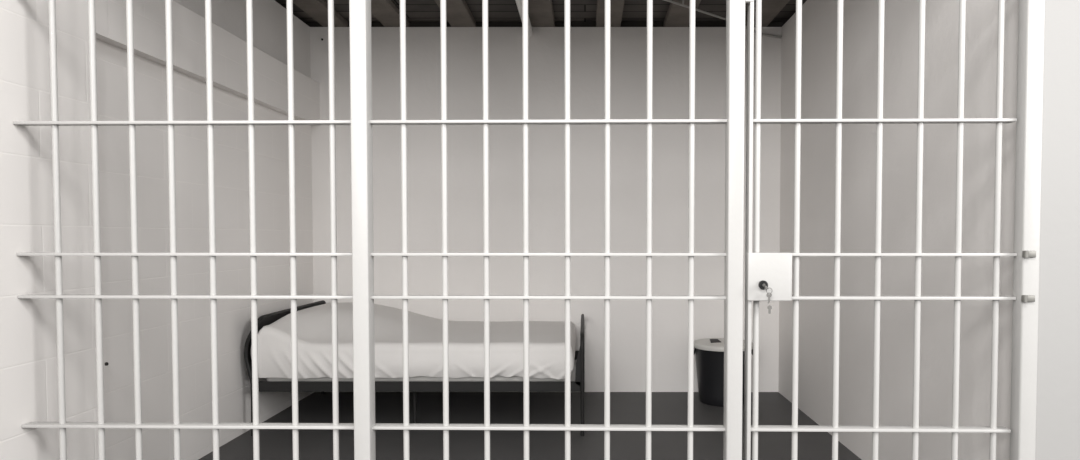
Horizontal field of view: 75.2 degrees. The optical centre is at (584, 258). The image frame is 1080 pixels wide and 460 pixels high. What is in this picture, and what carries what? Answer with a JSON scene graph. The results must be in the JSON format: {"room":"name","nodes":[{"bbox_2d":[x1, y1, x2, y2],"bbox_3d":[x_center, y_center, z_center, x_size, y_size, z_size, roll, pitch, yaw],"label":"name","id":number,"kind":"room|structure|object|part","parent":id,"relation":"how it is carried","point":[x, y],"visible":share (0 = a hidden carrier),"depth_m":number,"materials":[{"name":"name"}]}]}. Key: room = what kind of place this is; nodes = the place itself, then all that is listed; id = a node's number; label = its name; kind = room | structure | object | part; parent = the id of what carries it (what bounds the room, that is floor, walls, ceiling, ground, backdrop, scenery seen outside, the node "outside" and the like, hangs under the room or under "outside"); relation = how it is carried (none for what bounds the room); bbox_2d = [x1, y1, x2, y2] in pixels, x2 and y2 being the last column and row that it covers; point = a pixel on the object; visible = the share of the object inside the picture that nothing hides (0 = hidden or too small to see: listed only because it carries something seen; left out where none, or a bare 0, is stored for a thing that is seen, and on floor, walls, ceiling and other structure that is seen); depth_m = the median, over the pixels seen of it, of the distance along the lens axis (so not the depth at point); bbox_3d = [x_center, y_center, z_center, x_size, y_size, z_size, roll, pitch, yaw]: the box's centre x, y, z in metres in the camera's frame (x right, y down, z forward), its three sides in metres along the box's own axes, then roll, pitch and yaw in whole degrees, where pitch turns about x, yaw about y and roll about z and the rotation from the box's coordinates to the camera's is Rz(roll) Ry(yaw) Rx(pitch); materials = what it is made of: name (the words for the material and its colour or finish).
{"room":"prison interior","nodes":[
{"label":"prison interior","id":0,"kind":"room"},
{"bbox_2d":[0,0,319,459],"bbox_3d":[-1.985,-0.249,2.512,0.430,2.532,4.708,0,2,0],"label":"wall","id":1,"kind":"structure","parent":0,"point":[28,331],"depth_m":2.96,"materials":[{"name":"white paint"}]},
{"bbox_2d":[174,0,310,77],"bbox_3d":[-2.047,-1.364,3.662,0.305,0.380,2.335,0,2,0],"label":"beam","id":2,"kind":"structure","parent":1,"relation":"attached to","point":[269,17],"depth_m":4.17,"materials":[{"name":"grey concrete"}]},
{"bbox_2d":[198,392,860,459],"bbox_3d":[0.500,1.099,1.552,7.400,0.100,7.700,0,2,0],"label":"floor","id":3,"kind":"structure","parent":0,"point":[626,408],"depth_m":3.92,"materials":[{"name":"paint"}]},
{"bbox_2d":[244,300,584,435],"bbox_3d":[-0.933,0.629,4.338,1.859,0.656,1.041,0,2,0],"label":"bed","id":4,"kind":"object","parent":3,"relation":"on","point":[578,385],"visible":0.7,"depth_m":3.83,"materials":[{"name":"metal"}]},
{"bbox_3d":[-1.820,0.629,4.338,0.086,0.656,1.041,0,2,0],"label":"headboard","id":5,"kind":"part","parent":4,"relation":"part of","materials":[{"name":"metal"}]},
{"bbox_3d":[-1.822,0.490,4.334,0.067,0.333,0.990,0,2,0],"label":"headboard panel","id":6,"kind":"part","parent":4,"relation":"part of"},
{"bbox_2d":[251,302,575,380],"bbox_3d":[-0.946,0.496,4.329,1.774,0.360,1.068,0,2,0],"label":"mattress","id":7,"kind":"object","parent":4,"relation":"on","point":[314,324],"visible":0.87,"depth_m":3.83,"materials":[{"name":"fabric"}]},
{"bbox_3d":[-0.985,0.829,4.045,0.020,0.274,0.020,0,2,0],"label":"leg","id":8,"kind":"part","parent":4,"relation":"part of","materials":[{"name":"metal"}]},
{"bbox_3d":[-0.914,0.702,3.848,1.781,0.056,0.044,0,2,0],"label":"rail","id":9,"kind":"part","parent":4,"relation":"part of","materials":[{"name":"metal"}]},
{"bbox_3d":[-0.015,0.675,4.340,0.023,0.562,1.041,0,2,0],"label":"footboard","id":10,"kind":"part","parent":4,"relation":"part of","materials":[{"name":"metal"}]},
{"bbox_2d":[13,0,1079,459],"bbox_3d":[0.915,-0.239,2.193,5.372,2.532,0.262,0,2,1],"label":"bars","id":11,"kind":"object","parent":3,"relation":"on","point":[361,122],"depth_m":2.15,"materials":[{"name":"white paint"}]},
{"bbox_3d":[-0.685,-0.143,2.156,0.050,2.334,0.058,0,2,1],"label":"post","id":12,"kind":"part","parent":11,"relation":"part of","materials":[{"name":"white metal"}]},
{"bbox_3d":[0.456,-0.142,2.136,0.048,2.334,0.058,0,2,1],"label":"post","id":13,"kind":"part","parent":11,"relation":"part of","materials":[{"name":"white metal"}]},
{"bbox_2d":[744,0,1016,459],"bbox_3d":[0.901,0.056,2.128,0.820,1.903,0.089,0,2,1],"label":"door","id":14,"kind":"structure","parent":11,"relation":"in","point":[771,269],"depth_m":2.14,"materials":[{"name":"white paint"}]},
{"bbox_2d":[764,284,771,313],"bbox_3d":[0.545,0.121,2.079,0.025,0.088,0.029,0,2,1],"label":"bunch","id":15,"kind":"object","parent":14,"relation":"hanging from","point":[769,294],"visible":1,"depth_m":2.08,"materials":[{"name":"metal"}]},
{"bbox_2d":[694,338,752,406],"bbox_3d":[0.914,0.745,4.622,0.412,0.404,0.401,0,2,0],"label":"waste bin","id":16,"kind":"object","parent":3,"relation":"on","point":[709,352],"visible":0.55,"depth_m":4.50,"materials":[{"name":"black plastic"}]},
{"bbox_3d":[0.910,0.565,4.616,0.401,0.040,0.401,0,2,0],"label":"bin lid","id":17,"kind":"part","parent":16,"relation":"part of","materials":[{"name":"plastic"}]},
{"bbox_2d":[275,0,806,21],"bbox_3d":[-0.250,-1.619,3.627,3.900,0.040,2.788,0,2,0],"label":"ceiling","id":18,"kind":"structure","parent":0,"point":[416,10],"depth_m":4.61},
{"bbox_2d":[293,0,347,26],"bbox_3d":[-1.722,-1.573,3.545,0.170,0.046,2.611,0,2,0],"label":"joist","id":19,"kind":"object","parent":18,"relation":"attached to","point":[316,9],"visible":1,"depth_m":4.51,"materials":[{"name":"brown wood"}]},
{"bbox_2d":[371,0,408,26],"bbox_3d":[-1.300,-1.573,3.545,0.170,0.046,2.611,0,2,0],"label":"joist","id":20,"kind":"object","parent":18,"relation":"attached to","point":[386,12],"visible":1,"depth_m":4.53,"materials":[{"name":"brown wood"}]},
{"bbox_2d":[435,0,475,26],"bbox_3d":[-0.838,-1.573,3.545,0.170,0.046,2.611,0,2,0],"label":"joist","id":21,"kind":"object","parent":18,"relation":"attached to","point":[458,13],"visible":1,"depth_m":4.55,"materials":[{"name":"brown wood"}]},
{"bbox_2d":[528,0,554,26],"bbox_3d":[-0.293,-1.573,3.545,0.170,0.046,2.611,0,2,0],"label":"joist","id":22,"kind":"object","parent":18,"relation":"attached to","point":[540,12],"visible":0.76,"depth_m":4.53,"materials":[{"name":"brown wood"}]},
{"bbox_2d":[515,0,532,36],"bbox_3d":[-0.385,-1.515,3.571,0.060,0.072,2.508,0,2,0],"label":"ceiling pipe","id":23,"kind":"object","parent":22,"relation":"attached to","point":[518,2],"visible":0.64,"depth_m":4.40,"materials":[{"name":"grey metal"}]},
{"bbox_2d":[596,0,624,26],"bbox_3d":[0.160,-1.573,3.545,0.170,0.046,2.611,0,2,0],"label":"joist","id":24,"kind":"object","parent":18,"relation":"attached to","point":[617,6],"visible":0.86,"depth_m":4.53,"materials":[{"name":"brown wood"}]},
{"bbox_2d":[663,0,700,26],"bbox_3d":[0.628,-1.573,3.545,0.170,0.046,2.611,0,2,0],"label":"joist","id":25,"kind":"object","parent":18,"relation":"attached to","point":[677,15],"visible":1,"depth_m":4.57,"materials":[{"name":"brown wood"}]},
{"bbox_2d":[664,0,781,37],"bbox_3d":[0.314,-1.525,4.025,2.611,0.081,0.094,-2,2,-39],"label":"conduit","id":26,"kind":"object","parent":25,"relation":"attached to","point":[670,1],"visible":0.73,"depth_m":4.42,"materials":[{"name":"black metal"}]},
{"bbox_2d":[745,0,789,26],"bbox_3d":[1.170,-1.573,3.545,0.170,0.046,2.611,0,2,0],"label":"joist","id":27,"kind":"object","parent":18,"relation":"attached to","point":[770,9],"visible":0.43,"depth_m":4.47,"materials":[{"name":"brown wood"}]},
{"bbox_2d":[310,27,781,391],"bbox_3d":[-0.250,-0.331,4.965,3.900,2.532,0.200,0,2,0],"label":"wall","id":28,"kind":"structure","parent":0,"point":[628,45],"depth_m":4.86,"materials":[{"name":"paint"}]},
{"bbox_2d":[304,22,785,26],"bbox_3d":[-0.250,-1.620,4.937,3.900,0.044,0.170,0,2,0],"label":"trim","id":29,"kind":"structure","parent":28,"relation":"attached to","point":[310,24],"depth_m":4.85,"materials":[{"name":"brown wood"}]},
{"bbox_2d":[778,0,1018,459],"bbox_3d":[1.478,-0.282,3.503,0.245,2.532,2.726,0,2,0],"label":"wall","id":30,"kind":"structure","parent":0,"point":[819,17],"depth_m":3.03,"materials":[{"name":"paint"}]},
{"bbox_2d":[1009,0,1044,459],"bbox_3d":[1.336,-0.139,2.108,0.055,2.334,0.068,0,2,1],"label":"door frame","id":31,"kind":"structure","parent":30,"relation":"attached to","point":[1031,16],"depth_m":2.10,"materials":[{"name":"white paint"}]}
]}

